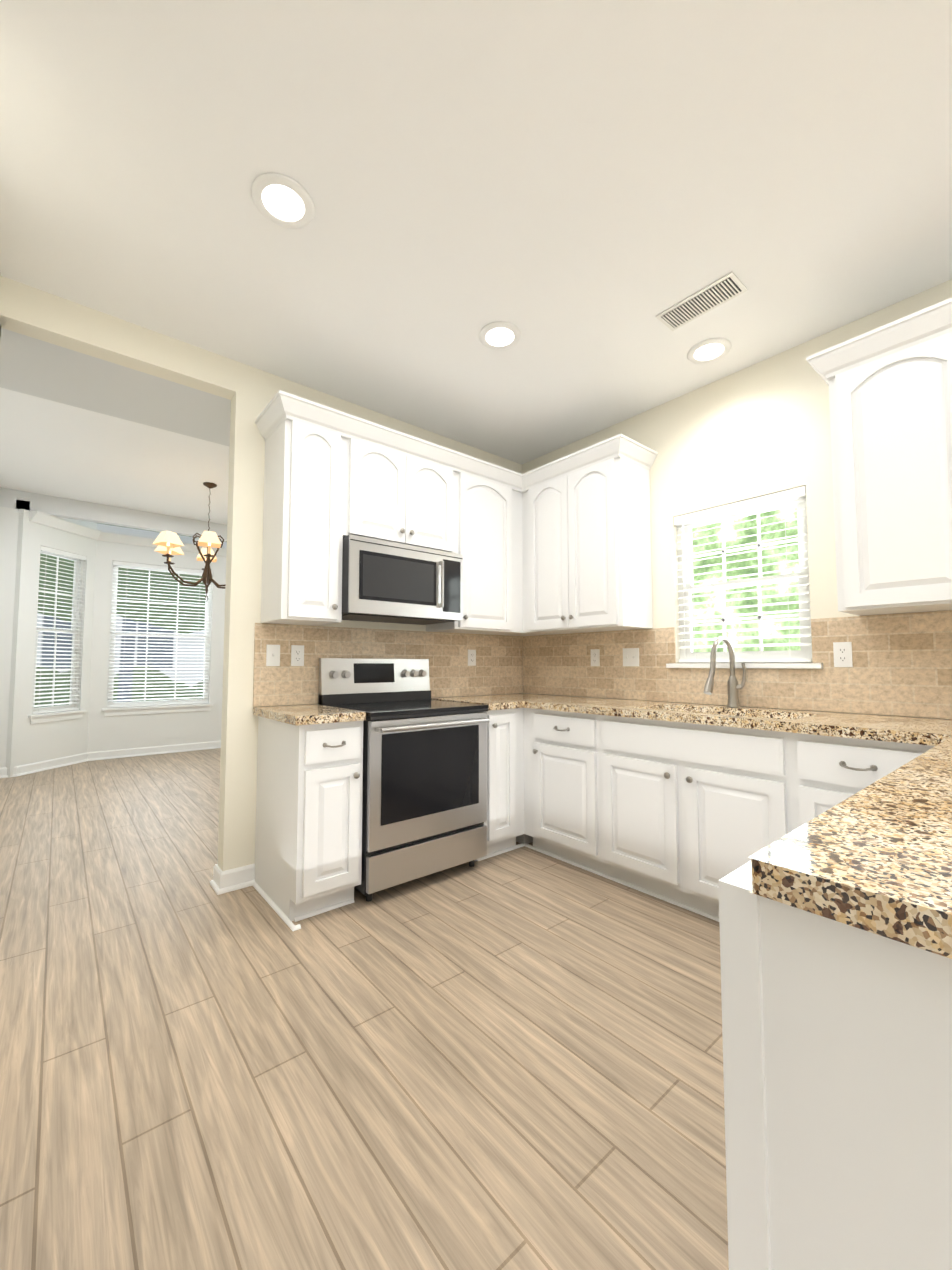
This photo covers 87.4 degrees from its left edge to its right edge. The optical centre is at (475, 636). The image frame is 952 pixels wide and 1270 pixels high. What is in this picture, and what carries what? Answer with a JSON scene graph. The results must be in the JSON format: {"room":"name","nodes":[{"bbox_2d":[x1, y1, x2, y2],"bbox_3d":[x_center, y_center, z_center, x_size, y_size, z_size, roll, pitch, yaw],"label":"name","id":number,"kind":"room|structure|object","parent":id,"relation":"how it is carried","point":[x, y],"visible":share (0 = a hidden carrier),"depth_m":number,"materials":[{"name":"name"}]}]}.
{"room":"kitchen","nodes":[
{"label":"kitchen","id":0,"kind":"room"},
{"bbox_2d":[5,509,95,777],"bbox_3d":[-4.782,0.081,5.667,0.110,2.800,0.948,0,-3,7],"label":"wall","id":1,"kind":"structure","parent":0,"point":[28,742],"depth_m":5.37,"materials":[{"name":"white paint"}]},
{"bbox_2d":[28,546,86,723],"bbox_3d":[-4.762,-0.011,5.681,0.148,1.935,0.660,0,-3,7],"label":"window","id":2,"kind":"structure","parent":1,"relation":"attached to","point":[74,630],"depth_m":5.71,"materials":[{"name":"white plastic"}]},
{"bbox_2d":[0,487,226,767],"bbox_3d":[-3.732,0.011,6.198,3.510,3.000,0.110,3,-4,-40],"label":"wall","id":3,"kind":"structure","parent":0,"point":[60,507],"depth_m":5.30,"materials":[{"name":"white paint"}]},
{"bbox_2d":[0,387,229,524],"bbox_3d":[-2.446,-1.629,4.666,3.620,0.100,4.250,3,-4,-40],"label":"ceiling","id":4,"kind":"structure","parent":0,"point":[53,448],"depth_m":4.53,"materials":[{"name":"white paint"}]},
{"bbox_2d":[153,482,225,601],"bbox_3d":[-2.723,-0.951,5.068,0.976,1.208,0.988,3,-4,-40],"label":"chandelier","id":5,"kind":"object","parent":4,"relation":"hanging from","point":[169,543],"visible":0.81,"depth_m":4.88,"materials":[{"name":"brown metal"}]},
{"bbox_2d":[0,328,230,446],"bbox_3d":[-1.249,-1.471,3.310,3.510,0.370,0.650,3,-4,-40],"label":"ceiling","id":6,"kind":"structure","parent":0,"point":[41,369],"depth_m":2.67,"materials":[{"name":"white paint"}]},
{"bbox_2d":[16,499,226,547],"bbox_3d":[-3.997,-1.325,6.490,2.900,0.100,0.780,3,-4,-40],"label":"ceiling","id":7,"kind":"structure","parent":0,"point":[124,530],"depth_m":6.33,"materials":[{"name":"white paint"}]},
{"bbox_2d":[29,511,226,556],"bbox_3d":[-3.908,-1.226,6.378,2.679,0.109,0.634,3,-4,-40],"label":"crown molding","id":8,"kind":"structure","parent":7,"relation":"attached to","point":[45,519],"depth_m":6.11,"materials":[{"name":"white wood"}]},
{"bbox_2d":[87,540,225,751],"bbox_3d":[-4.147,0.133,6.588,1.600,2.800,0.110,3,-4,-40],"label":"wall","id":9,"kind":"structure","parent":0,"point":[106,733],"depth_m":6.39,"materials":[{"name":"white paint"}]},
{"bbox_2d":[0,740,220,777],"bbox_3d":[-2.552,1.376,4.707,3.507,0.102,4.707,3,-4,-40],"label":"baseboard","id":10,"kind":"structure","parent":9,"relation":"attached to","point":[25,769],"depth_m":6.09,"materials":[{"name":"white wood"}]},
{"bbox_2d":[102,561,212,715],"bbox_3d":[-4.135,0.040,6.578,1.230,1.935,0.148,3,-4,-40],"label":"window","id":11,"kind":"structure","parent":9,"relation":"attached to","point":[134,707],"depth_m":6.52,"materials":[{"name":"white plastic"}]},
{"bbox_2d":[0,276,521,870],"bbox_3d":[-1.128,-0.231,2.844,4.050,3.100,0.110,3,-4,-40],"label":"wall","id":12,"kind":"structure","parent":0,"point":[250,392],"depth_m":2.65,"materials":[{"name":"white paint"}]},
{"bbox_2d":[210,864,254,894],"bbox_3d":[-0.506,1.294,3.278,2.206,0.102,0.166,3,-4,-40],"label":"baseboard","id":13,"kind":"object","parent":12,"relation":"attached to","point":[229,880],"visible":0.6,"depth_m":2.58,"materials":[{"name":"white wood"}]},
{"bbox_2d":[266,645,279,665],"bbox_3d":[-1.113,0.106,2.741,0.072,0.118,0.016,3,-4,-40],"label":"light switch","id":14,"kind":"object","parent":12,"relation":"attached to","point":[272,655],"visible":1,"depth_m":2.74,"materials":[{"name":"white plastic"}]},
{"bbox_2d":[291,645,303,665],"bbox_3d":[-1.013,0.111,2.831,0.072,0.118,0.007,3,-4,-40],"label":"electrical outlet","id":15,"kind":"object","parent":12,"relation":"attached to","point":[297,655],"visible":1,"depth_m":2.83,"materials":[{"name":"white plastic"}]},
{"bbox_2d":[261,406,350,625],"bbox_3d":[-0.942,-0.603,2.721,0.319,1.059,0.345,3,-4,-40],"label":"upper cabinet","id":16,"kind":"object","parent":12,"relation":"attached to","point":[307,469],"depth_m":2.59,"materials":[{"name":"white wood"}]},
{"bbox_2d":[347,426,418,545],"bbox_3d":[-0.652,-0.827,2.977,0.437,0.584,0.345,3,-4,-40],"label":"upper cabinet","id":17,"kind":"object","parent":12,"relation":"attached to","point":[383,496],"depth_m":2.85,"materials":[{"name":"white wood"}]},
{"bbox_2d":[342,534,462,624],"bbox_3d":[-0.494,-0.308,3.015,0.759,0.421,0.439,3,-4,-40],"label":"microwave","id":18,"kind":"object","parent":17,"relation":"attached to","point":[387,581],"visible":0.98,"depth_m":2.84,"materials":[{"name":"silver metal"}]},
{"bbox_2d":[253,623,524,706],"bbox_3d":[-0.413,0.191,3.338,2.040,0.451,0.010,3,-4,-40],"label":"tile backsplash","id":19,"kind":"structure","parent":12,"relation":"attached to","point":[497,670],"depth_m":3.21,"materials":[{"name":"tile"}]},
{"bbox_2d":[415,450,458,553],"bbox_3d":[-0.400,-0.815,3.187,0.436,0.584,0.345,3,-4,-40],"label":"upper cabinet","id":20,"kind":"object","parent":12,"relation":"attached to","point":[437,512],"depth_m":3.10,"materials":[{"name":"white wood"}]},
{"bbox_2d":[468,650,475,665],"bbox_3d":[-0.029,0.158,3.652,0.072,0.118,0.007,3,-4,-40],"label":"electrical outlet","id":21,"kind":"object","parent":12,"relation":"attached to","point":[471,657],"visible":1,"depth_m":3.65,"materials":[{"name":"white plastic"}]},
{"bbox_2d":[426,462,518,634],"bbox_3d":[-0.034,-0.560,3.480,0.520,1.059,0.345,3,-4,-40],"label":"upper cabinet","id":22,"kind":"object","parent":12,"relation":"attached to","point":[488,502],"depth_m":3.36,"materials":[{"name":"white wood"}]},
{"bbox_2d":[491,634,542,635],"bbox_3d":[0.372,-0.542,3.800,0.322,1.059,0.373,3,-4,-40],"label":"upper cabinet","id":23,"kind":"object","parent":12,"relation":"attached to","point":[491,634],"depth_m":3.77,"materials":[{"name":"white wood"}]},
{"bbox_2d":[0,748,728,1269],"bbox_3d":[-0.589,1.346,2.742,9.000,0.060,15.000,3,-4,-40],"label":"floor","id":24,"kind":"structure","parent":0,"point":[510,1060],"depth_m":1.46,"materials":[{"name":"brown wood"}]},
{"bbox_2d":[253,882,300,930],"bbox_3d":[-0.973,1.288,2.395,0.027,0.015,0.584,3,-4,-40],"label":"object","id":25,"kind":"object","parent":24,"relation":"on","point":[278,910],"depth_m":2.33,"materials":[{"name":"white wood"}]},
{"bbox_2d":[255,716,362,920],"bbox_3d":[-0.846,0.858,2.519,0.315,0.887,0.651,3,-4,-40],"label":"base cabinet","id":26,"kind":"object","parent":24,"relation":"on","point":[308,842],"visible":0.98,"depth_m":2.32,"materials":[{"name":"white wood"}]},
{"bbox_2d":[253,704,365,725],"bbox_3d":[-0.863,0.393,2.540,0.342,0.040,0.638,3,-4,-40],"label":"countertop","id":27,"kind":"structure","parent":26,"relation":"on","point":[303,714],"depth_m":2.37,"materials":[{"name":"stone"}]},
{"bbox_2d":[296,898,353,920],"bbox_3d":[-0.708,1.285,2.341,0.290,0.015,0.015,3,-4,-40],"label":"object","id":28,"kind":"object","parent":24,"relation":"on","point":[331,907],"depth_m":2.34,"materials":[{"name":"white wood"}]},
{"bbox_2d":[318,658,488,901],"bbox_3d":[-0.407,0.723,2.852,0.759,1.194,0.686,3,-4,-40],"label":"range","id":29,"kind":"object","parent":24,"relation":"on","point":[424,803],"visible":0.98,"depth_m":2.64,"materials":[{"name":"silver metal"}]},
{"bbox_2d":[474,708,525,860],"bbox_3d":[-0.012,0.899,3.235,0.335,0.888,0.620,3,-4,-40],"label":"base cabinet","id":30,"kind":"object","parent":24,"relation":"on","point":[505,823],"depth_m":3.01,"materials":[{"name":"white wood"}]},
{"bbox_2d":[476,843,523,860],"bbox_3d":[0.153,1.326,3.061,0.386,0.015,0.015,3,-4,-40],"label":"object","id":31,"kind":"object","parent":24,"relation":"on","point":[522,844],"depth_m":3.06,"materials":[{"name":"white wood"}]},
{"bbox_2d":[522,708,593,868],"bbox_3d":[0.708,0.890,3.084,0.620,0.888,0.580,3,-4,-40],"label":"base cabinet","id":32,"kind":"object","parent":24,"relation":"on","point":[558,746],"depth_m":2.88,"materials":[{"name":"white wood"}]},
{"bbox_2d":[524,843,718,921],"bbox_3d":[0.887,1.294,2.502,0.015,0.015,1.814,3,-4,-40],"label":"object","id":33,"kind":"object","parent":24,"relation":"on","point":[690,908],"depth_m":2.60,"materials":[{"name":"white wood"}]},
{"bbox_2d":[594,714,785,909],"bbox_3d":[1.189,0.857,2.510,0.620,0.888,0.920,3,-4,-40],"label":"base cabinet","id":34,"kind":"object","parent":24,"relation":"on","point":[671,799],"depth_m":2.34,"materials":[{"name":"white wood"}]},
{"bbox_2d":[702,745,951,1269],"bbox_3d":[1.123,0.765,0.881,1.620,0.888,0.618,3,-4,-40],"label":"base cabinet","id":35,"kind":"object","parent":24,"relation":"on","point":[838,1084],"depth_m":0.54,"materials":[{"name":"white wood"}]},
{"bbox_2d":[431,693,951,742],"bbox_3d":[1.029,0.390,2.481,0.938,0.040,3.156,3,-4,-40],"label":"countertop","id":36,"kind":"structure","parent":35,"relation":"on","point":[899,729],"depth_m":2.34,"materials":[{"name":"stone"}]},
{"bbox_2d":[704,636,745,706],"bbox_3d":[1.288,0.185,2.579,0.341,0.376,0.108,3,-4,-40],"label":"faucet","id":37,"kind":"object","parent":36,"relation":"on","point":[734,687],"visible":1,"depth_m":2.64,"materials":[{"name":"silver metal"}]},
{"bbox_2d":[748,729,951,958],"bbox_3d":[1.113,0.298,0.881,1.590,0.040,0.590,3,-4,-40],"label":"countertop","id":38,"kind":"structure","parent":35,"relation":"on","point":[875,857],"depth_m":0.58,"materials":[{"name":"stone"}]},
{"bbox_2d":[782,732,921,819],"bbox_3d":[1.626,0.828,1.989,0.620,0.888,0.440,3,-4,-40],"label":"base cabinet","id":39,"kind":"object","parent":24,"relation":"on","point":[817,766],"depth_m":1.89,"materials":[{"name":"white wood"}]},
{"bbox_2d":[0,0,951,464],"bbox_3d":[0.964,-1.671,0.422,4.050,0.100,6.410,3,-4,-40],"label":"ceiling","id":40,"kind":"structure","parent":0,"point":[580,194],"depth_m":1.70,"materials":[{"name":"white paint"}]},
{"bbox_2d":[251,173,314,228],"bbox_3d":[-0.683,-1.538,1.770,0.212,0.012,0.212,3,-4,-40],"label":"recessed light","id":41,"kind":"object","parent":40,"relation":"in","point":[282,200],"visible":1,"depth_m":1.76,"materials":[{"name":"white"}]},
{"bbox_2d":[479,321,520,349],"bbox_3d":[0.119,-1.497,2.492,0.212,0.012,0.212,3,-4,-40],"label":"recessed light","id":42,"kind":"object","parent":40,"relation":"in","point":[501,335],"visible":1,"depth_m":2.48,"materials":[{"name":"white plastic"}]},
{"bbox_2d":[655,271,747,330],"bbox_3d":[1.019,-1.510,2.267,0.156,0.010,0.350,3,-4,-40],"label":"ceiling vent","id":43,"kind":"object","parent":40,"relation":"in","point":[718,292],"visible":1,"depth_m":2.25,"materials":[{"name":"silver metal"}]},
{"bbox_2d":[687,338,730,363],"bbox_3d":[1.220,-1.490,2.611,0.212,0.012,0.212,3,-4,-40],"label":"recessed light","id":44,"kind":"object","parent":40,"relation":"in","point":[708,350],"visible":1,"depth_m":2.60,"materials":[{"name":"white"}]},
{"bbox_2d":[522,279,951,718],"bbox_3d":[1.076,-0.206,3.279,0.110,3.100,10.770,3,-4,-40],"label":"wall","id":45,"kind":"structure","parent":0,"point":[761,428],"depth_m":2.74,"materials":[{"name":"white paint"}]},
{"bbox_2d":[519,470,558,634],"bbox_3d":[0.609,-0.559,3.500,0.345,1.059,0.492,3,-4,-40],"label":"upper cabinet","id":46,"kind":"object","parent":45,"relation":"attached to","point":[538,497],"depth_m":3.44,"materials":[{"name":"white wood"}]},
{"bbox_2d":[591,649,599,665],"bbox_3d":[0.824,0.149,3.453,0.007,0.118,0.072,3,-4,-40],"label":"electrical outlet","id":47,"kind":"object","parent":45,"relation":"attached to","point":[595,657],"visible":1,"depth_m":3.45,"materials":[{"name":"white plastic"}]},
{"bbox_2d":[559,446,652,633],"bbox_3d":[0.839,-0.575,3.226,0.345,1.059,0.441,3,-4,-40],"label":"upper cabinet","id":48,"kind":"object","parent":45,"relation":"attached to","point":[562,545],"depth_m":3.09,"materials":[{"name":"white wood"}]},
{"bbox_2d":[623,648,638,665],"bbox_3d":[1.002,0.137,3.234,0.016,0.118,0.118,3,-4,-40],"label":"double light switch","id":49,"kind":"object","parent":45,"relation":"attached to","point":[630,656],"visible":1,"depth_m":3.23,"materials":[{"name":"white plastic"}]},
{"bbox_2d":[521,611,951,718],"bbox_3d":[1.376,0.160,2.803,0.010,0.451,3.128,3,-4,-40],"label":"tile backsplash","id":50,"kind":"structure","parent":45,"relation":"attached to","point":[902,664],"depth_m":2.48,"materials":[{"name":"tile"}]},
{"bbox_2d":[666,486,822,667],"bbox_3d":[1.466,-0.286,2.787,0.148,0.926,0.800,3,-4,-40],"label":"window","id":51,"kind":"structure","parent":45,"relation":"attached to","point":[685,524],"depth_m":2.75,"materials":[{"name":"white plastic"}]},
{"bbox_2d":[833,642,852,666],"bbox_3d":[1.738,0.087,2.362,0.007,0.118,0.072,3,-4,-40],"label":"electrical outlet","id":52,"kind":"object","parent":45,"relation":"attached to","point":[842,651],"visible":1,"depth_m":2.36,"materials":[{"name":"white plastic"}]},
{"bbox_2d":[806,298,951,615],"bbox_3d":[1.931,-0.679,1.881,0.401,1.115,1.036,3,-4,-40],"label":"upper cabinet","id":53,"kind":"object","parent":45,"relation":"attached to","point":[890,393],"visible":1,"depth_m":1.98,"materials":[{"name":"white wood"}]},
{"label":"outside","id":54,"kind":"structure","parent":0,"visible":0},
{"bbox_2d":[692,505,799,651],"bbox_3d":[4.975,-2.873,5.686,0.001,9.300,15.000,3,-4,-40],"label":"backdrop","id":55,"kind":"structure","parent":54,"point":[764,537],"depth_m":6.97,"materials":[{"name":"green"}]},
{"bbox_3d":[-3.093,1.750,6.497,20.000,0.160,31.000,3,-4,-40],"label":"ground","id":56,"kind":"structure","parent":54,"visible":0},
{"bbox_2d":[34,523,224,707],"bbox_3d":[-6.853,-1.897,11.207,20.000,7.620,9.680,3,-4,-40],"label":"house","id":57,"kind":"structure","parent":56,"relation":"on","point":[193,579],"depth_m":10.33,"materials":[{"name":"white"}]}
]}

